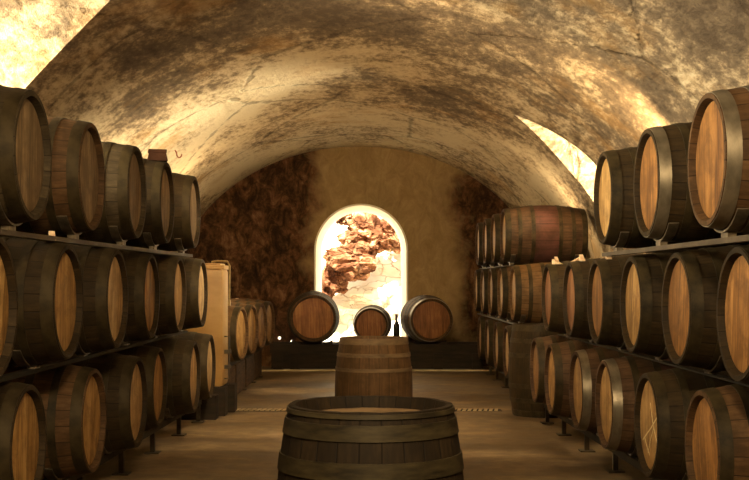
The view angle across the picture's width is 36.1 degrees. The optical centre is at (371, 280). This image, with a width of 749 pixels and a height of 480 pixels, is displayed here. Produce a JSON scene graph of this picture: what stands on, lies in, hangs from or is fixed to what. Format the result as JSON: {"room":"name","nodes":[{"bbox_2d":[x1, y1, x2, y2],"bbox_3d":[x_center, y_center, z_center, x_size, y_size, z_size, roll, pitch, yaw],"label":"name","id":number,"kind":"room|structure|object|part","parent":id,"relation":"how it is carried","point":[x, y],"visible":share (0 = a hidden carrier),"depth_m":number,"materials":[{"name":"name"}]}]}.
{"room":"wine cellar","nodes":[
{"label":"wine cellar","id":0,"kind":"room"},
{"bbox_2d":[185,146,508,365],"bbox_3d":[0.000,-0.800,19.291,8.600,4.400,0.700,0,0,0],"label":"wall","id":1,"kind":"structure","parent":0,"point":[267,224],"depth_m":18.94,"materials":[{"name":"paint"}]},
{"bbox_2d":[314,204,407,336],"bbox_3d":[-0.180,-0.098,19.284,1.546,2.351,0.694,0,0,0],"label":"window","id":2,"kind":"structure","parent":1,"relation":"in","point":[354,208],"depth_m":19.16,"materials":[{"name":"beige paint"}]},
{"bbox_2d":[44,366,650,479],"bbox_3d":[0.000,1.550,8.071,14.000,0.300,23.141,0,0,0],"label":"floor","id":3,"kind":"structure","parent":0,"point":[238,445],"depth_m":10.03,"materials":[{"name":"concrete"}]},
{"bbox_2d":[44,400,204,479],"bbox_3d":[-2.084,1.231,8.368,0.701,0.338,6.199,0,0,2],"label":"rack","id":4,"kind":"object","parent":3,"relation":"on","point":[49,474],"visible":0.24,"depth_m":8.93,"materials":[{"name":"metal"}]},
{"bbox_2d":[0,381,46,479],"bbox_3d":[-2.175,0.816,5.709,0.950,0.708,0.700,0,0,0],"label":"wine barrel","id":5,"kind":"object","parent":4,"relation":"on","point":[23,432],"visible":0.98,"depth_m":5.66,"materials":[{"name":"brown wood"}]},
{"bbox_2d":[3,364,106,479],"bbox_3d":[-2.105,0.817,6.765,0.950,0.706,0.700,0,0,0],"label":"wine barrel","id":6,"kind":"object","parent":4,"relation":"on","point":[73,397],"visible":0.7,"depth_m":6.54,"materials":[{"name":"brown wood"}]},
{"bbox_2d":[51,353,146,451],"bbox_3d":[-2.055,0.816,7.793,0.950,0.708,0.700,0,0,0],"label":"wine barrel","id":7,"kind":"object","parent":4,"relation":"on","point":[124,376],"visible":0.35,"depth_m":7.59,"materials":[{"name":"brown wood"}]},
{"bbox_3d":[-1.813,1.394,8.327,0.120,0.012,0.120,0,0,0],"label":"foot plate","id":8,"kind":"part","parent":4,"relation":"part of","materials":[{"name":"paint"}]},
{"bbox_3d":[-1.813,1.307,8.327,0.036,0.162,0.036,0,0,0],"label":"leg","id":9,"kind":"part","parent":4,"relation":"part of","materials":[{"name":"paint"}]},
{"bbox_2d":[113,345,166,428],"bbox_3d":[-2.105,0.818,8.862,0.950,0.705,0.699,0,0,0],"label":"wine barrel","id":10,"kind":"object","parent":4,"relation":"on","point":[153,358],"visible":0.24,"depth_m":8.76,"materials":[{"name":"brown wood"}]},
{"bbox_2d":[0,330,187,381],"bbox_3d":[-2.055,0.876,7.610,0.676,1.048,6.415,0,0,0],"label":"rack","id":11,"kind":"object","parent":10,"relation":"on","point":[17,356],"visible":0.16,"depth_m":6.65,"materials":[{"name":"metal"}]},
{"bbox_2d":[0,237,17,376],"bbox_3d":[-2.045,0.108,4.803,0.950,0.704,0.699,0,0,0],"label":"wine barrel","id":12,"kind":"object","parent":11,"relation":"on","point":[8,281],"visible":1,"depth_m":5.01,"materials":[{"name":"brown wood"}]},
{"bbox_2d":[0,236,82,366],"bbox_3d":[-2.085,0.106,6.115,0.950,0.707,0.700,0,0,0],"label":"wine barrel","id":13,"kind":"object","parent":11,"relation":"on","point":[48,274],"visible":0.88,"depth_m":5.91,"materials":[{"name":"brown wood"}]},
{"bbox_2d":[64,243,128,353],"bbox_3d":[-2.045,0.108,7.117,0.950,0.704,0.700,0,0,0],"label":"wine barrel","id":14,"kind":"object","parent":11,"relation":"on","point":[103,270],"visible":0.48,"depth_m":6.92,"materials":[{"name":"brown wood"}]},
{"bbox_2d":[117,249,159,342],"bbox_3d":[-2.065,0.106,8.321,0.950,0.707,0.700,0,0,0],"label":"wine barrel","id":15,"kind":"object","parent":11,"relation":"on","point":[142,268],"visible":0.27,"depth_m":8.14,"materials":[{"name":"brown wood"}]},
{"bbox_2d":[0,202,192,256],"bbox_3d":[-2.040,-0.284,7.624,0.815,0.147,5.239,0,0,1],"label":"rack","id":16,"kind":"object","parent":15,"relation":"on","point":[8,229],"visible":0.66,"depth_m":6.54,"materials":[{"name":"metal"}]},
{"bbox_2d":[0,85,51,225],"bbox_3d":[-2.065,-0.594,5.412,0.950,0.707,0.700,0,0,0],"label":"wine barrel","id":17,"kind":"object","parent":16,"relation":"on","point":[25,140],"visible":0.98,"depth_m":5.33,"materials":[{"name":"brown wood"}]},
{"bbox_2d":[0,116,104,235],"bbox_3d":[-2.055,-0.593,6.508,0.950,0.706,0.700,0,0,0],"label":"wine barrel","id":18,"kind":"object","parent":16,"relation":"on","point":[77,187],"visible":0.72,"depth_m":6.31,"materials":[{"name":"brown wood"}]},
{"bbox_3d":[-1.671,-0.224,7.624,0.056,0.026,5.226,0,0,1],"label":"rail","id":19,"kind":"part","parent":16,"relation":"part of","materials":[{"name":"metal"}]},
{"bbox_2d":[57,141,146,242],"bbox_3d":[-2.035,-0.593,7.658,0.950,0.706,0.700,0,0,0],"label":"wine barrel","id":20,"kind":"object","parent":16,"relation":"on","point":[125,198],"visible":0.27,"depth_m":7.46,"materials":[{"name":"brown wood"}]},
{"bbox_2d":[110,158,174,246],"bbox_3d":[-2.015,-0.594,8.672,0.950,0.707,0.700,0,0,0],"label":"wine barrel","id":21,"kind":"object","parent":16,"relation":"on","point":[160,203],"visible":0.3,"depth_m":8.50,"materials":[{"name":"brown wood"}]},
{"bbox_2d":[147,149,167,161],"bbox_3d":[-1.615,-0.945,8.652,0.150,0.085,0.110,0,0,-14],"label":"box","id":22,"kind":"object","parent":21,"relation":"on","point":[154,154],"visible":0.99,"depth_m":8.61,"materials":[{"name":"red wood"}]},
{"bbox_3d":[-1.615,-0.975,8.652,0.136,0.025,0.100,0,0,-14],"label":"lid","id":23,"kind":"part","parent":22,"relation":"part of","materials":[{"name":"red wood"}]},
{"bbox_2d":[134,173,200,251],"bbox_3d":[-1.985,-0.594,9.836,0.950,0.707,0.700,0,0,0],"label":"wine barrel","id":24,"kind":"object","parent":16,"relation":"on","point":[187,214],"visible":0.24,"depth_m":9.63,"materials":[{"name":"brown wood"}]},
{"bbox_2d":[154,255,185,335],"bbox_3d":[-2.035,0.108,9.362,0.950,0.705,0.699,0,0,0],"label":"wine barrel","id":25,"kind":"object","parent":11,"relation":"on","point":[172,278],"visible":0.27,"depth_m":9.17,"materials":[{"name":"brown wood"}]},
{"bbox_2d":[169,255,207,329],"bbox_3d":[-2.005,0.107,10.418,0.950,0.705,0.700,0,0,0],"label":"wine barrel","id":26,"kind":"object","parent":11,"relation":"on","point":[195,269],"visible":0.25,"depth_m":10.22,"materials":[{"name":"brown wood"}]},
{"bbox_3d":[-1.783,1.307,9.349,0.036,0.162,0.036,0,0,0],"label":"leg","id":27,"kind":"part","parent":4,"relation":"part of","materials":[{"name":"paint"}]},
{"bbox_3d":[-1.783,1.394,9.349,0.120,0.012,0.120,0,0,0],"label":"foot plate","id":28,"kind":"part","parent":4,"relation":"part of","materials":[{"name":"paint"}]},
{"bbox_2d":[137,338,200,415],"bbox_3d":[-1.985,0.816,9.836,0.950,0.707,0.700,0,0,0],"label":"wine barrel","id":29,"kind":"object","parent":4,"relation":"on","point":[182,356],"visible":0.31,"depth_m":9.61,"materials":[{"name":"brown wood"}]},
{"bbox_3d":[-1.751,1.307,10.431,0.036,0.162,0.036,0,0,0],"label":"leg","id":30,"kind":"part","parent":4,"relation":"part of","materials":[{"name":"paint"}]},
{"bbox_3d":[-1.751,1.394,10.431,0.120,0.012,0.120,0,0,0],"label":"foot plate","id":31,"kind":"part","parent":4,"relation":"part of","materials":[{"name":"paint"}]},
{"bbox_2d":[159,331,215,399],"bbox_3d":[-2.015,0.816,11.027,0.950,0.708,0.700,0,0,0],"label":"wine barrel","id":32,"kind":"object","parent":4,"relation":"on","point":[205,342],"visible":0.22,"depth_m":10.88,"materials":[{"name":"brown wood"}]},
{"bbox_3d":[-1.722,1.307,11.396,0.036,0.162,0.036,0,0,0],"label":"leg","id":33,"kind":"part","parent":4,"relation":"part of","materials":[{"name":"paint"}]},
{"bbox_3d":[-1.722,1.394,11.396,0.120,0.012,0.120,0,0,0],"label":"foot plate","id":34,"kind":"part","parent":4,"relation":"part of","materials":[{"name":"paint"}]},
{"bbox_2d":[181,394,218,419],"bbox_3d":[-2.060,1.278,11.676,0.980,0.245,0.189,0,0,0],"label":"block","id":35,"kind":"object","parent":3,"relation":"on","point":[209,408],"visible":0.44,"depth_m":11.58,"materials":[{"name":"brown wood"}]},
{"bbox_2d":[213,385,227,415],"bbox_3d":[-2.035,1.250,12.014,1.030,0.300,0.216,0,0,0],"label":"block","id":36,"kind":"object","parent":3,"relation":"on","point":[222,391],"visible":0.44,"depth_m":11.91,"materials":[{"name":"brown wood"}]},
{"bbox_2d":[187,260,230,386],"bbox_3d":[-1.994,0.440,12.149,1.037,1.321,0.464,0,0,0],"label":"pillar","id":37,"kind":"structure","parent":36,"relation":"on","point":[216,323],"depth_m":11.93,"materials":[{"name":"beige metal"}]},
{"bbox_3d":[-2.022,-0.172,12.149,0.895,0.025,0.380,0,0,0],"label":"lid","id":38,"kind":"part","parent":37,"relation":"part of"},
{"bbox_2d":[225,383,236,412],"bbox_3d":[-2.005,1.250,12.339,1.090,0.300,0.216,0,0,0],"label":"block","id":39,"kind":"object","parent":3,"relation":"on","point":[232,387],"visible":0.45,"depth_m":12.23,"materials":[{"name":"brown wood"}]},
{"bbox_2d":[227,349,262,394],"bbox_3d":[-1.940,1.121,14.768,0.697,0.558,4.237,0,0,0],"label":"rack","id":40,"kind":"object","parent":3,"relation":"on","point":[244,372],"visible":0.2,"depth_m":14.85,"materials":[{"name":"wood"}]},
{"bbox_2d":[228,305,248,361],"bbox_3d":[-1.945,0.596,13.151,0.950,0.707,0.700,0,0,7],"label":"wine barrel","id":41,"kind":"object","parent":40,"relation":"on","point":[238,328],"visible":0.21,"depth_m":13.00,"materials":[{"name":"brown wood"}]},
{"bbox_3d":[-1.670,0.980,14.774,0.056,0.052,4.048,0,0,1],"label":"rail","id":42,"kind":"part","parent":40,"relation":"part of","materials":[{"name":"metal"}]},
{"bbox_2d":[231,302,258,354],"bbox_3d":[-1.935,0.596,14.233,0.950,0.707,0.700,0,0,7],"label":"wine barrel","id":43,"kind":"object","parent":40,"relation":"on","point":[251,311],"visible":0.15,"depth_m":14.20,"materials":[{"name":"brown wood"}]},
{"bbox_2d":[231,300,266,349],"bbox_3d":[-1.925,0.597,15.315,0.950,0.706,0.700,0,0,7],"label":"wine barrel","id":44,"kind":"object","parent":40,"relation":"on","point":[261,310],"visible":0.19,"depth_m":15.27,"materials":[{"name":"brown wood"}]},
{"bbox_2d":[230,298,274,345],"bbox_3d":[-1.915,0.596,16.398,0.950,0.707,0.700,0,0,7],"label":"wine barrel","id":45,"kind":"object","parent":40,"relation":"on","point":[268,305],"visible":0.18,"depth_m":16.41,"materials":[{"name":"brown wood"}]},
{"bbox_2d":[236,408,501,410],"bbox_3d":[-0.050,1.395,12.447,2.900,0.011,0.200,0,0,0],"label":"drain grate","id":46,"kind":"object","parent":3,"relation":"on","point":[238,409],"visible":0.35,"depth_m":12.43,"materials":[{"name":"grey metal"}]},
{"bbox_2d":[277,395,463,479],"bbox_3d":[-0.005,0.924,4.221,0.700,0.952,0.700,0,0,5],"label":"wine barrel","id":47,"kind":"object","parent":3,"relation":"on","point":[374,437],"visible":1,"depth_m":3.96,"materials":[{"name":"brown wood"}]},
{"bbox_2d":[335,336,412,396],"bbox_3d":[0.015,0.942,9.877,0.668,0.917,0.668,0,0,26],"label":"wine barrel","id":48,"kind":"object","parent":3,"relation":"on","point":[365,365],"visible":0.5,"depth_m":9.60,"materials":[{"name":"brown wood"}]},
{"bbox_2d":[393,314,399,335],"bbox_3d":[0.384,0.752,18.021,0.104,0.471,0.104,0,0,0],"label":"wine bottle","id":49,"kind":"object","parent":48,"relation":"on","point":[396,327],"visible":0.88,"depth_m":17.99,"materials":[{"name":"black glass"}]},
{"bbox_2d":[270,342,482,368],"bbox_3d":[0.080,1.194,18.314,3.346,0.412,0.755,0,0,0],"label":"bench","id":50,"kind":"object","parent":3,"relation":"on","point":[284,355],"visible":0.64,"depth_m":17.95,"materials":[{"name":"black wood"}]},
{"bbox_3d":[-1.473,1.264,18.309,0.140,0.272,0.745,0,0,0],"label":"leg","id":51,"kind":"part","parent":50,"relation":"part of","materials":[{"name":"black wood"}]},
{"bbox_3d":[-1.211,1.264,18.309,0.140,0.272,0.745,0,0,0],"label":"leg","id":52,"kind":"part","parent":50,"relation":"part of","materials":[{"name":"black wood"}]},
{"bbox_2d":[287,290,339,343],"bbox_3d":[-0.932,0.570,18.321,0.839,0.834,1.152,0,0,0],"label":"wine barrel","id":53,"kind":"object","parent":50,"relation":"on","point":[313,316],"visible":1,"depth_m":17.79,"materials":[{"name":"brown wood"}]},
{"bbox_2d":[353,305,391,335],"bbox_3d":[0.008,0.683,18.321,0.618,0.609,0.851,0,0,0],"label":"wine barrel","id":54,"kind":"object","parent":50,"relation":"on","point":[370,320],"visible":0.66,"depth_m":17.94,"materials":[{"name":"brown wood"}]},
{"bbox_2d":[400,294,452,342],"bbox_3d":[0.860,0.601,18.321,0.765,0.773,1.038,0,0,-7],"label":"wine barrel","id":55,"kind":"object","parent":50,"relation":"on","point":[425,318],"visible":1,"depth_m":17.84,"materials":[{"name":"brown wood"}]},
{"bbox_3d":[1.036,1.264,18.309,0.140,0.272,0.745,0,0,0],"label":"leg","id":56,"kind":"part","parent":50,"relation":"part of","materials":[{"name":"black wood"}]},
{"bbox_3d":[1.633,1.264,18.309,0.140,0.272,0.745,0,0,0],"label":"leg","id":57,"kind":"part","parent":50,"relation":"part of","materials":[{"name":"black wood"}]},
{"bbox_2d":[262,369,495,370],"bbox_3d":[0.000,1.389,17.891,4.600,0.022,0.100,0,0,0],"label":"trim","id":58,"kind":"structure","parent":3,"relation":"on","point":[262,369],"depth_m":17.84,"materials":[{"name":"stone"}]},
{"bbox_2d":[486,365,508,387],"bbox_3d":[2.035,1.236,15.126,0.660,0.328,4.188,0,0,0],"label":"rack","id":59,"kind":"object","parent":3,"relation":"on","point":[490,366],"visible":0.17,"depth_m":16.21,"materials":[{"name":"metal"}]},
{"bbox_2d":[477,315,494,359],"bbox_3d":[2.040,0.827,16.790,0.950,0.707,0.700,0,0,0],"label":"wine barrel","id":60,"kind":"object","parent":59,"relation":"on","point":[481,320],"visible":0.23,"depth_m":16.64,"materials":[{"name":"brown wood"}]},
{"bbox_2d":[485,317,511,364],"bbox_3d":[2.040,0.828,15.681,0.950,0.705,0.699,0,0,0],"label":"wine barrel","id":61,"kind":"object","parent":59,"relation":"on","point":[489,326],"visible":0.16,"depth_m":15.53,"materials":[{"name":"brown wood"}]},
{"bbox_2d":[477,310,525,323],"bbox_3d":[2.036,0.441,15.139,0.835,0.137,5.102,0,0,0],"label":"rack","id":62,"kind":"object","parent":61,"relation":"on","point":[523,317],"visible":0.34,"depth_m":14.11,"materials":[{"name":"metal"}]},
{"bbox_2d":[474,268,487,310],"bbox_3d":[2.030,0.136,17.291,0.950,0.707,0.700,0,0,0],"label":"wine barrel","id":63,"kind":"object","parent":62,"relation":"on","point":[477,275],"visible":0.15,"depth_m":17.15,"materials":[{"name":"brown wood"}]},
{"bbox_2d":[480,267,496,312],"bbox_3d":[2.030,0.136,16.235,0.950,0.707,0.700,0,0,0],"label":"wine barrel","id":64,"kind":"object","parent":62,"relation":"on","point":[485,272],"visible":0.17,"depth_m":16.08,"materials":[{"name":"brown wood"}]},
{"bbox_3d":[1.663,0.501,15.139,0.056,0.016,5.103,0,0,0],"label":"rail","id":65,"kind":"part","parent":62,"relation":"part of","materials":[{"name":"metal"}]},
{"bbox_2d":[488,266,507,315],"bbox_3d":[2.030,0.136,15.153,0.950,0.708,0.700,0,0,0],"label":"wine barrel","id":66,"kind":"object","parent":62,"relation":"on","point":[493,272],"visible":0.12,"depth_m":14.97,"materials":[{"name":"brown wood"}]},
{"bbox_2d":[480,254,579,268],"bbox_3d":[2.005,-0.244,15.139,0.796,0.127,4.074,0,0,0],"label":"rack","id":67,"kind":"object","parent":66,"relation":"on","point":[513,256],"visible":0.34,"depth_m":14.40,"materials":[{"name":"metal"}]},
{"bbox_2d":[475,222,496,266],"bbox_3d":[2.010,-0.544,16.776,0.950,0.707,0.700,0,0,0],"label":"wine barrel","id":68,"kind":"object","parent":67,"relation":"on","point":[479,227],"visible":0.18,"depth_m":16.64,"materials":[{"name":"brown wood"}]},
{"bbox_2d":[482,218,505,265],"bbox_3d":[2.010,-0.544,15.694,0.950,0.708,0.699,0,0,0],"label":"wine barrel","id":69,"kind":"object","parent":67,"relation":"on","point":[486,248],"visible":0.17,"depth_m":15.55,"materials":[{"name":"brown wood"}]},
{"bbox_3d":[1.635,-0.183,15.139,0.056,0.006,4.074,0,0,0],"label":"rail","id":70,"kind":"part","parent":67,"relation":"part of","materials":[{"name":"metal"}]},
{"bbox_2d":[490,213,522,264],"bbox_3d":[2.010,-0.543,14.612,0.950,0.707,0.700,0,0,0],"label":"wine barrel","id":71,"kind":"object","parent":67,"relation":"on","point":[495,221],"visible":0.21,"depth_m":14.47,"materials":[{"name":"brown wood"}]},
{"bbox_2d":[500,205,587,263],"bbox_3d":[2.010,-0.544,13.502,0.950,0.708,0.699,0,0,0],"label":"wine barrel","id":72,"kind":"object","parent":67,"relation":"on","point":[534,233],"visible":0.92,"depth_m":13.21,"materials":[{"name":"brown wood"}]},
{"bbox_2d":[497,264,524,317],"bbox_3d":[2.040,0.136,14.071,0.950,0.707,0.700,0,0,0],"label":"wine barrel","id":73,"kind":"object","parent":62,"relation":"on","point":[504,272],"visible":0.2,"depth_m":13.88,"materials":[{"name":"brown wood"}]},
{"bbox_2d":[509,262,551,322],"bbox_3d":[2.060,0.136,12.988,0.950,0.708,0.700,0,0,0],"label":"wine barrel","id":74,"kind":"object","parent":62,"relation":"on","point":[525,284],"visible":0.42,"depth_m":12.73,"materials":[{"name":"brown wood"}]},
{"bbox_2d":[503,325,511,377],"bbox_3d":[2.040,0.826,13.462,0.950,0.707,0.700,0,0,0],"label":"wine barrel","id":75,"kind":"object","parent":59,"relation":"on","point":[508,329],"visible":0.12,"depth_m":13.59,"materials":[{"name":"brown wood"}]},
{"bbox_2d":[493,320,524,371],"bbox_3d":[2.040,0.828,14.571,0.950,0.705,0.699,0,0,0],"label":"wine barrel","id":76,"kind":"object","parent":59,"relation":"on","point":[499,327],"visible":0.21,"depth_m":14.42,"materials":[{"name":"brown wood"}]},
{"bbox_2d":[508,323,562,417],"bbox_3d":[1.780,0.925,12.041,0.702,0.950,0.702,0,0,27],"label":"wine barrel","id":77,"kind":"object","parent":3,"relation":"on","point":[522,334],"visible":0.44,"depth_m":11.80,"materials":[{"name":"brown wood"}]},
{"bbox_2d":[540,404,687,479],"bbox_3d":[2.057,1.246,8.354,0.664,0.308,6.083,0,0,-1],"label":"rack","id":78,"kind":"object","parent":3,"relation":"on","point":[631,458],"visible":0.27,"depth_m":8.90,"materials":[{"name":"metal"}]},
{"bbox_3d":[1.726,1.322,11.329,0.036,0.132,0.036,0,0,0],"label":"leg","id":79,"kind":"part","parent":78,"relation":"part of","materials":[{"name":"paint"}]},
{"bbox_3d":[1.726,1.394,11.329,0.120,0.012,0.120,0,0,0],"label":"foot plate","id":80,"kind":"part","parent":78,"relation":"part of","materials":[{"name":"paint"}]},
{"bbox_2d":[530,335,582,403],"bbox_3d":[2.020,0.847,10.959,0.950,0.706,0.700,0,0,0],"label":"wine barrel","id":81,"kind":"object","parent":78,"relation":"on","point":[539,345],"visible":0.23,"depth_m":10.82,"materials":[{"name":"brown wood"}]},
{"bbox_3d":[1.744,1.322,10.451,0.036,0.132,0.036,0,0,0],"label":"leg","id":82,"kind":"part","parent":78,"relation":"part of","materials":[{"name":"paint"}]},
{"bbox_3d":[1.744,1.394,10.451,0.120,0.012,0.120,0,0,0],"label":"foot plate","id":83,"kind":"part","parent":78,"relation":"part of","materials":[{"name":"paint"}]},
{"bbox_2d":[544,339,609,417],"bbox_3d":[2.010,0.848,9.944,0.950,0.704,0.700,0,0,0],"label":"wine barrel","id":84,"kind":"object","parent":78,"relation":"on","point":[558,356],"visible":0.34,"depth_m":9.76,"materials":[{"name":"brown wood"}]},
{"bbox_3d":[1.765,1.322,9.450,0.036,0.132,0.036,0,0,0],"label":"leg","id":85,"kind":"part","parent":78,"relation":"part of","materials":[{"name":"paint"}]},
{"bbox_3d":[1.765,1.394,9.450,0.120,0.012,0.120,0,0,0],"label":"foot plate","id":86,"kind":"part","parent":78,"relation":"part of","materials":[{"name":"paint"}]},
{"bbox_2d":[569,347,643,432],"bbox_3d":[2.060,0.848,8.957,0.950,0.704,0.700,0,0,0],"label":"wine barrel","id":87,"kind":"object","parent":78,"relation":"on","point":[584,364],"visible":0.32,"depth_m":8.79,"materials":[{"name":"brown wood"}]},
{"bbox_3d":[1.786,1.322,8.442,0.036,0.132,0.036,0,0,0],"label":"leg","id":88,"kind":"part","parent":78,"relation":"part of","materials":[{"name":"paint"}]},
{"bbox_3d":[1.786,1.394,8.442,0.120,0.012,0.120,0,0,0],"label":"foot plate","id":89,"kind":"part","parent":78,"relation":"part of","materials":[{"name":"paint"}]},
{"bbox_2d":[595,354,675,452],"bbox_3d":[2.070,0.846,7.928,0.950,0.707,0.700,0,0,0],"label":"wine barrel","id":90,"kind":"object","parent":78,"relation":"on","point":[617,379],"visible":0.34,"depth_m":7.72,"materials":[{"name":"brown wood"}]},
{"bbox_2d":[558,334,748,386],"bbox_3d":[2.099,0.454,7.861,0.663,0.123,6.131,0,0,0],"label":"rack","id":91,"kind":"object","parent":90,"relation":"on","point":[719,366],"visible":0.22,"depth_m":7.02,"materials":[{"name":"metal"}]},
{"bbox_2d":[541,261,570,333],"bbox_3d":[2.070,0.147,10.526,0.950,0.706,0.700,0,0,0],"label":"wine barrel","id":92,"kind":"object","parent":91,"relation":"on","point":[553,274],"visible":0.23,"depth_m":10.34,"materials":[{"name":"brown wood"}]},
{"bbox_2d":[552,259,561,263],"bbox_3d":[1.685,-0.176,10.426,0.106,0.048,0.032,0,0,43],"label":"wedge","id":93,"kind":"object","parent":92,"relation":"on","point":[554,261],"visible":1,"depth_m":10.43,"materials":[{"name":"brown wood"}]},
{"bbox_2d":[563,258,599,339],"bbox_3d":[2.090,0.147,9.444,0.950,0.707,0.700,0,0,0],"label":"wine barrel","id":94,"kind":"object","parent":91,"relation":"on","point":[576,275],"visible":0.25,"depth_m":9.27,"materials":[{"name":"brown wood"}]},
{"bbox_2d":[579,255,584,260],"bbox_3d":[1.714,-0.190,9.373,0.032,0.056,0.123,0,0,0],"label":"wedge","id":95,"kind":"object","parent":94,"relation":"on","point":[581,257],"visible":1,"depth_m":9.38,"materials":[{"name":"brown wood"}]},
{"bbox_2d":[587,254,645,346],"bbox_3d":[2.100,0.146,8.388,0.950,0.708,0.700,0,0,0],"label":"wine barrel","id":96,"kind":"object","parent":91,"relation":"on","point":[605,275],"visible":0.27,"depth_m":8.21,"materials":[{"name":"brown wood"}]},
{"bbox_2d":[620,253,673,356],"bbox_3d":[2.120,0.147,7.333,0.950,0.706,0.700,0,0,0],"label":"wine barrel","id":97,"kind":"object","parent":91,"relation":"on","point":[642,278],"visible":0.38,"depth_m":7.15,"materials":[{"name":"brown wood"}]},
{"bbox_2d":[661,244,742,370],"bbox_3d":[2.130,0.147,6.278,0.950,0.706,0.700,0,0,0],"label":"wine barrel","id":98,"kind":"object","parent":91,"relation":"on","point":[691,278],"visible":0.73,"depth_m":6.11,"materials":[{"name":"brown wood"}]},
{"bbox_2d":[602,208,748,256],"bbox_3d":[1.995,-0.244,6.420,0.816,0.147,3.195,0,0,0],"label":"rack","id":99,"kind":"object","parent":98,"relation":"on","point":[729,235],"visible":0.68,"depth_m":6.07,"materials":[{"name":"metal"}]},
{"bbox_2d":[594,147,726,248],"bbox_3d":[2.000,-0.554,7.617,0.950,0.707,0.700,0,0,0],"label":"wine barrel","id":100,"kind":"object","parent":99,"relation":"on","point":[614,211],"visible":0.38,"depth_m":7.42,"materials":[{"name":"brown wood"}]},
{"bbox_3d":[1.625,-0.183,6.420,0.056,0.026,3.195,0,0,0],"label":"rail","id":101,"kind":"part","parent":99,"relation":"part of","materials":[{"name":"metal"}]},
{"bbox_2d":[633,122,748,244],"bbox_3d":[2.010,-0.554,6.454,0.950,0.708,0.700,0,0,0],"label":"wine barrel","id":102,"kind":"object","parent":99,"relation":"on","point":[660,182],"visible":0.62,"depth_m":6.26,"materials":[{"name":"brown wood"}]},
{"bbox_2d":[687,85,748,233],"bbox_3d":[1.990,-0.554,5.222,0.950,0.707,0.700,0,0,0],"label":"wine barrel","id":103,"kind":"object","parent":99,"relation":"on","point":[718,147],"visible":0.98,"depth_m":5.11,"materials":[{"name":"brown wood"}]},
{"bbox_2d":[716,244,748,383],"bbox_3d":[2.120,0.146,5.195,0.950,0.708,0.699,0,0,0],"label":"wine barrel","id":104,"kind":"object","parent":91,"relation":"on","point":[732,304],"visible":1,"depth_m":5.29,"materials":[{"name":"brown wood"}]},
{"bbox_2d":[634,367,734,479],"bbox_3d":[2.090,0.846,6.792,0.950,0.707,0.700,0,0,0],"label":"wine barrel","id":105,"kind":"object","parent":78,"relation":"on","point":[662,398],"visible":0.61,"depth_m":6.59,"materials":[{"name":"brown wood"}]},
{"bbox_2d":[685,384,748,479],"bbox_3d":[2.120,0.848,5.750,0.950,0.704,0.699,0,0,0],"label":"wine barrel","id":106,"kind":"object","parent":78,"relation":"on","point":[717,419],"visible":1,"depth_m":5.60,"materials":[{"name":"brown wood"}]},
{"bbox_2d":[0,0,748,258],"bbox_3d":[0.000,-1.400,8.221,8.600,3.200,21.441,0,0,0],"label":"ceiling","id":107,"kind":"structure","parent":0,"point":[523,98],"depth_m":10.18,"materials":[{"name":"paint"}]},
{"label":"outside","id":108,"kind":"structure","parent":0,"visible":0},
{"bbox_3d":[0.000,1.550,29.821,28.000,0.300,20.359,0,0,0],"label":"ground","id":109,"kind":"structure","parent":108,"visible":0},
{"bbox_2d":[322,213,400,341],"bbox_3d":[0.000,-2.050,23.902,10.000,7.000,4.078,0,0,0],"label":"rock face","id":110,"kind":"object","parent":109,"relation":"on","point":[382,288],"visible":0.02,"depth_m":22.45,"materials":[{"name":"stone"}]},
{"bbox_2d":[322,212,400,297],"bbox_3d":[-0.162,-0.526,22.230,1.792,1.781,1.131,0,0,0],"label":"rock outcrop","id":111,"kind":"object","parent":110,"relation":"on","point":[366,236],"visible":0.83,"depth_m":21.96,"materials":[{"name":"brown stone"}]}
]}

